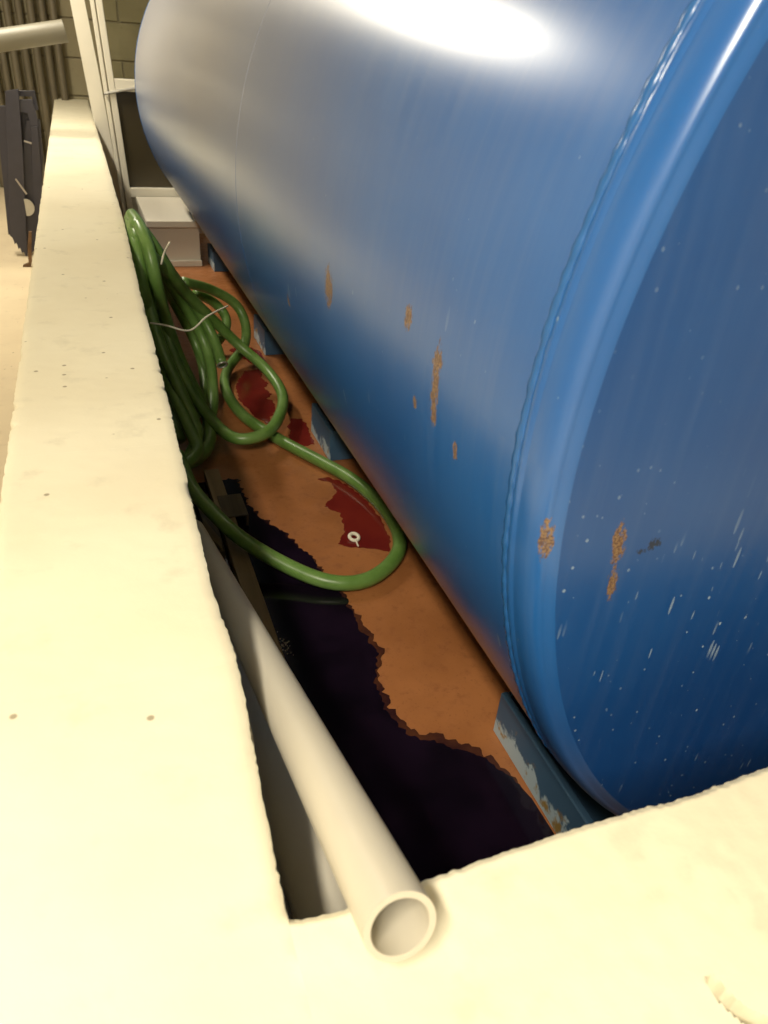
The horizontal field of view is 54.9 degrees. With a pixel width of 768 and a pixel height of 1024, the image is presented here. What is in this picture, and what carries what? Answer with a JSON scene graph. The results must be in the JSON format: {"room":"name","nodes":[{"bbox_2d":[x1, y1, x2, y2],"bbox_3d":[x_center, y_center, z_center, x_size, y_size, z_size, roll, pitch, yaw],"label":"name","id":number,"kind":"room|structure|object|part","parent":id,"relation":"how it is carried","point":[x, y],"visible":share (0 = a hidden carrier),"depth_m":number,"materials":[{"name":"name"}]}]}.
{"room":"tank room","nodes":[
{"label":"tank room","id":0,"kind":"room"},
{"bbox_2d":[0,0,112,158],"bbox_3d":[-2.192,-3.703,5.251,4.250,2.550,0.208,-7,34,-19],"label":"wall","id":1,"kind":"structure","parent":0,"point":[74,71],"depth_m":5.34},
{"bbox_2d":[0,98,313,1023],"bbox_3d":[-1.217,-1.076,3.045,0.241,0.601,6.646,-7,34,-19],"label":"wall","id":2,"kind":"structure","parent":0,"point":[139,877],"depth_m":0.65,"materials":[{"name":"concrete"}]},
{"bbox_2d":[0,187,555,834],"bbox_3d":[-0.703,-0.165,2.327,4.050,0.103,9.090,-7,34,-19],"label":"floor","id":3,"kind":"structure","parent":0,"point":[436,675],"depth_m":1.91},
{"bbox_2d":[0,156,2,186],"bbox_3d":[-2.775,-3.402,4.971,0.054,2.250,0.128,-7,34,-19],"label":"conduit pipe","id":4,"kind":"object","parent":3,"relation":"on","point":[1,176],"visible":0.33,"depth_m":5.48,"materials":[{"name":"metal"}]},
{"bbox_2d":[0,82,3,105],"bbox_3d":[-2.693,-3.399,4.977,0.055,2.251,0.178,-7,34,-19],"label":"conduit pipe","id":5,"kind":"object","parent":3,"relation":"on","point":[1,94],"visible":0.06,"depth_m":5.23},
{"bbox_2d":[0,18,12,90],"bbox_3d":[-2.640,-3.420,5.018,0.056,2.250,0.128,-7,34,-19],"label":"conduit pipe","id":6,"kind":"object","parent":3,"relation":"on","point":[3,56],"visible":0.27,"depth_m":5.19,"materials":[{"name":"grey metal"}]},
{"bbox_2d":[1,0,24,98],"bbox_3d":[-2.561,-3.416,5.023,0.052,2.251,0.178,-7,34,-19],"label":"conduit pipe","id":7,"kind":"object","parent":3,"relation":"on","point":[6,7],"visible":0.35,"depth_m":5.15,"materials":[{"name":"grey metal"}]},
{"bbox_2d":[0,89,42,255],"bbox_3d":[-1.865,-1.738,3.826,0.243,0.791,0.100,-7,34,-19],"label":"bundle","id":8,"kind":"object","parent":3,"relation":"on","point":[21,151],"visible":0.91,"depth_m":3.78,"materials":[{"name":"grey metal"}]},
{"bbox_2d":[23,231,31,266],"bbox_3d":[-1.827,-1.347,3.791,0.070,0.174,0.020,-7,34,-19],"label":"brown lath","id":9,"kind":"object","parent":3,"relation":"on","point":[29,246],"visible":1,"depth_m":3.79,"materials":[{"name":"brown wood"}]},
{"bbox_2d":[13,0,45,185],"bbox_3d":[-2.501,-3.438,5.067,0.051,2.250,0.128,-7,34,-19],"label":"conduit pipe","id":10,"kind":"object","parent":3,"relation":"on","point":[19,14],"visible":0.49,"depth_m":5.21,"materials":[{"name":"grey metal"}]},
{"bbox_2d":[25,0,50,148],"bbox_3d":[-2.421,-3.434,5.072,0.053,2.251,0.178,-7,34,-19],"label":"conduit pipe","id":11,"kind":"object","parent":3,"relation":"on","point":[29,3],"visible":0.59,"depth_m":5.25,"materials":[{"name":"grey metal"}]},
{"bbox_2d":[37,0,57,108],"bbox_3d":[-2.362,-3.456,5.115,0.056,2.250,0.128,-7,34,-19],"label":"conduit pipe","id":12,"kind":"object","parent":3,"relation":"on","point":[40,3],"visible":0.47,"depth_m":5.25,"materials":[{"name":"grey metal"}]},
{"bbox_2d":[48,0,68,99],"bbox_3d":[-2.287,-3.452,5.119,0.055,2.251,0.178,-7,34,-19],"label":"conduit pipe","id":13,"kind":"object","parent":3,"relation":"on","point":[51,3],"visible":0.41,"depth_m":5.24,"materials":[{"name":"grey metal"}]},
{"bbox_2d":[70,0,123,218],"bbox_3d":[-1.681,-2.416,4.309,0.192,1.446,0.025,-7,34,-19],"label":"board","id":14,"kind":"object","parent":3,"relation":"on","point":[78,7],"visible":0.65,"depth_m":4.26,"materials":[{"name":"paint"}]},
{"bbox_2d":[90,0,203,233],"bbox_3d":[-1.078,-2.560,4.151,1.093,1.946,0.084,-7,34,-19],"label":"frame","id":15,"kind":"object","parent":3,"relation":"on","point":[116,23],"visible":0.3,"depth_m":4.14,"materials":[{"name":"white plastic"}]},
{"bbox_3d":[-1.069,-2.885,3.946,0.927,1.037,0.006,-7,34,-19],"label":"pane","id":16,"kind":"part","parent":15,"relation":"part of","materials":[{"name":"clear glass"}]},
{"bbox_3d":[-1.093,-2.193,4.401,0.900,0.496,0.012,-7,34,-19],"label":"pane","id":17,"kind":"part","parent":15,"relation":"part of","materials":[{"name":"black glass"}]},
{"bbox_3d":[-1.099,-1.960,4.548,0.878,0.053,0.070,-7,34,-19],"label":"sill rail","id":18,"kind":"part","parent":15,"relation":"part of","materials":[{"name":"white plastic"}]},
{"bbox_3d":[-1.107,-1.855,4.630,0.886,0.212,0.030,-7,34,-19],"label":"panel","id":19,"kind":"part","parent":15,"relation":"part of","materials":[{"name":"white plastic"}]},
{"bbox_2d":[136,197,201,266],"bbox_3d":[-1.235,-1.610,4.230,0.276,0.236,0.673,-7,34,-19],"label":"storage box","id":20,"kind":"object","parent":3,"relation":"on","point":[168,219],"visible":0.64,"depth_m":4.01,"materials":[{"name":"white laminate"}]},
{"bbox_3d":[-1.228,-1.696,4.176,0.276,0.034,0.673,-7,34,-19],"label":"box lid","id":21,"kind":"part","parent":20,"relation":"part of","materials":[{"name":"white laminate"}]},
{"bbox_2d":[229,347,263,364],"bbox_3d":[-0.537,-0.637,3.001,0.104,0.002,0.228,-22,41,-36],"label":"puddle","id":22,"kind":"object","parent":3,"relation":"on","point":[259,353],"visible":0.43,"depth_m":3.02,"materials":[{"name":"red liquid"}]},
{"bbox_2d":[236,369,274,423],"bbox_3d":[-0.468,-0.425,2.674,0.126,0.002,0.491,-4,33,-15],"label":"puddle","id":23,"kind":"object","parent":3,"relation":"on","point":[252,393],"visible":0.91,"depth_m":2.67,"materials":[{"name":"red liquid"}]},
{"bbox_2d":[124,209,406,590],"bbox_3d":[-0.440,-0.498,2.197,0.526,0.635,1.698,-11,36,-24],"label":"hose","id":24,"kind":"object","parent":3,"relation":"on","point":[159,282],"visible":0.96,"depth_m":2.22,"materials":[{"name":"rubber"}]},
{"bbox_2d":[287,418,313,445],"bbox_3d":[-0.281,-0.264,2.445,0.077,0.002,0.211,-5,33,-15],"label":"puddle","id":25,"kind":"object","parent":3,"relation":"on","point":[299,432],"visible":0.88,"depth_m":2.44,"materials":[{"name":"red liquid"}]},
{"bbox_2d":[318,477,390,551],"bbox_3d":[-0.095,0.001,2.049,0.151,0.002,0.404,-7,34,-19],"label":"puddle","id":26,"kind":"object","parent":3,"relation":"on","point":[358,516],"visible":1,"depth_m":2.02,"materials":[{"name":"red liquid"}]},
{"bbox_2d":[348,532,359,546],"bbox_3d":[-0.075,0.071,1.931,0.034,0.016,0.055,-7,34,-19],"label":"ring","id":27,"kind":"object","parent":26,"relation":"in","point":[350,534],"visible":1,"depth_m":1.93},
{"bbox_2d":[191,478,554,919],"bbox_3d":[-0.127,0.297,1.540,0.519,0.038,1.604,-7,34,-19],"label":"puddle","id":28,"kind":"object","parent":3,"relation":"on","point":[447,806],"depth_m":1.38,"materials":[{"name":"black liquid"}]},
{"bbox_2d":[196,493,225,557],"bbox_3d":[-0.454,0.033,1.922,0.037,0.025,0.280,-7,34,-19],"label":"batten","id":29,"kind":"object","parent":28,"relation":"on","point":[223,553],"visible":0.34,"depth_m":1.89,"materials":[{"name":"wood"}]},
{"bbox_2d":[201,516,222,549],"bbox_3d":[-0.437,0.053,1.864,0.021,0.006,0.162,-17,38,-31],"label":"wood offcut","id":30,"kind":"object","parent":29,"relation":"on","point":[216,539],"visible":0.86,"depth_m":1.85,"materials":[{"name":"wood"}]},
{"bbox_3d":[-0.404,-0.004,1.977,0.064,0.036,0.110,-7,34,-19],"label":"angle bracket","id":31,"kind":"part","parent":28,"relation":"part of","materials":[{"name":"grey metal"}]},
{"bbox_2d":[204,469,285,660],"bbox_3d":[-0.280,0.223,1.639,0.042,0.031,1.280,-7,34,-19],"label":"batten","id":32,"kind":"object","parent":28,"relation":"on","point":[241,564],"visible":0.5,"depth_m":1.75,"materials":[{"name":"brown wood"}]},
{"bbox_2d":[277,631,291,654],"bbox_3d":[-0.216,0.282,1.584,0.029,0.004,0.081,-7,34,-19],"label":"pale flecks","id":33,"kind":"object","parent":28,"relation":"on","point":[277,631],"visible":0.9,"depth_m":1.58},
{"bbox_2d":[230,640,347,919],"bbox_3d":[-0.232,0.253,1.168,0.078,0.489,1.145,-7,34,-19],"label":"wall","id":34,"kind":"structure","parent":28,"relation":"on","point":[311,888],"depth_m":0.73,"materials":[{"name":"grey plastic"}]},
{"bbox_2d":[134,0,767,833],"bbox_3d":[0.116,-1.175,2.468,1.505,1.574,4.176,-7,34,-19],"label":"tank","id":35,"kind":"object","parent":3,"relation":"on","point":[511,256],"visible":0.94,"depth_m":0.70,"materials":[{"name":"blue metal"}]},
{"bbox_3d":[0.832,-0.117,0.821,1.450,1.450,0.007,-7,34,-19],"label":"plate","id":36,"kind":"part","parent":35,"relation":"part of","materials":[{"name":"blue paint"}]},
{"bbox_2d":[288,767,767,1023],"bbox_3d":[0.923,0.454,0.913,2.082,0.601,0.225,-7,34,-19],"label":"wall","id":37,"kind":"structure","parent":0,"point":[658,914],"depth_m":0.50,"materials":[{"name":"concrete"}]},
{"bbox_2d":[196,520,435,962],"bbox_3d":[-0.214,0.147,1.079,0.047,0.565,1.263,-7,34,-18],"label":"pipe","id":38,"kind":"object","parent":37,"relation":"on","point":[394,917],"visible":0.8,"depth_m":0.56,"materials":[{"name":"grey plastic"}]},
{"bbox_3d":[-2.547,-1.026,0.944,0.100,2.550,9.090,-7,34,-19],"label":"wall","id":39,"kind":"structure","parent":0,"visible":0},
{"bbox_2d":[0,19,68,52],"bbox_3d":[-2.438,-2.025,3.339,1.930,0.483,0.095,-7,34,-19],"label":"pipe","id":40,"kind":"object","parent":39,"relation":"attached to","point":[39,34],"visible":1,"depth_m":3.49,"materials":[{"name":"grey plastic"}]}
]}

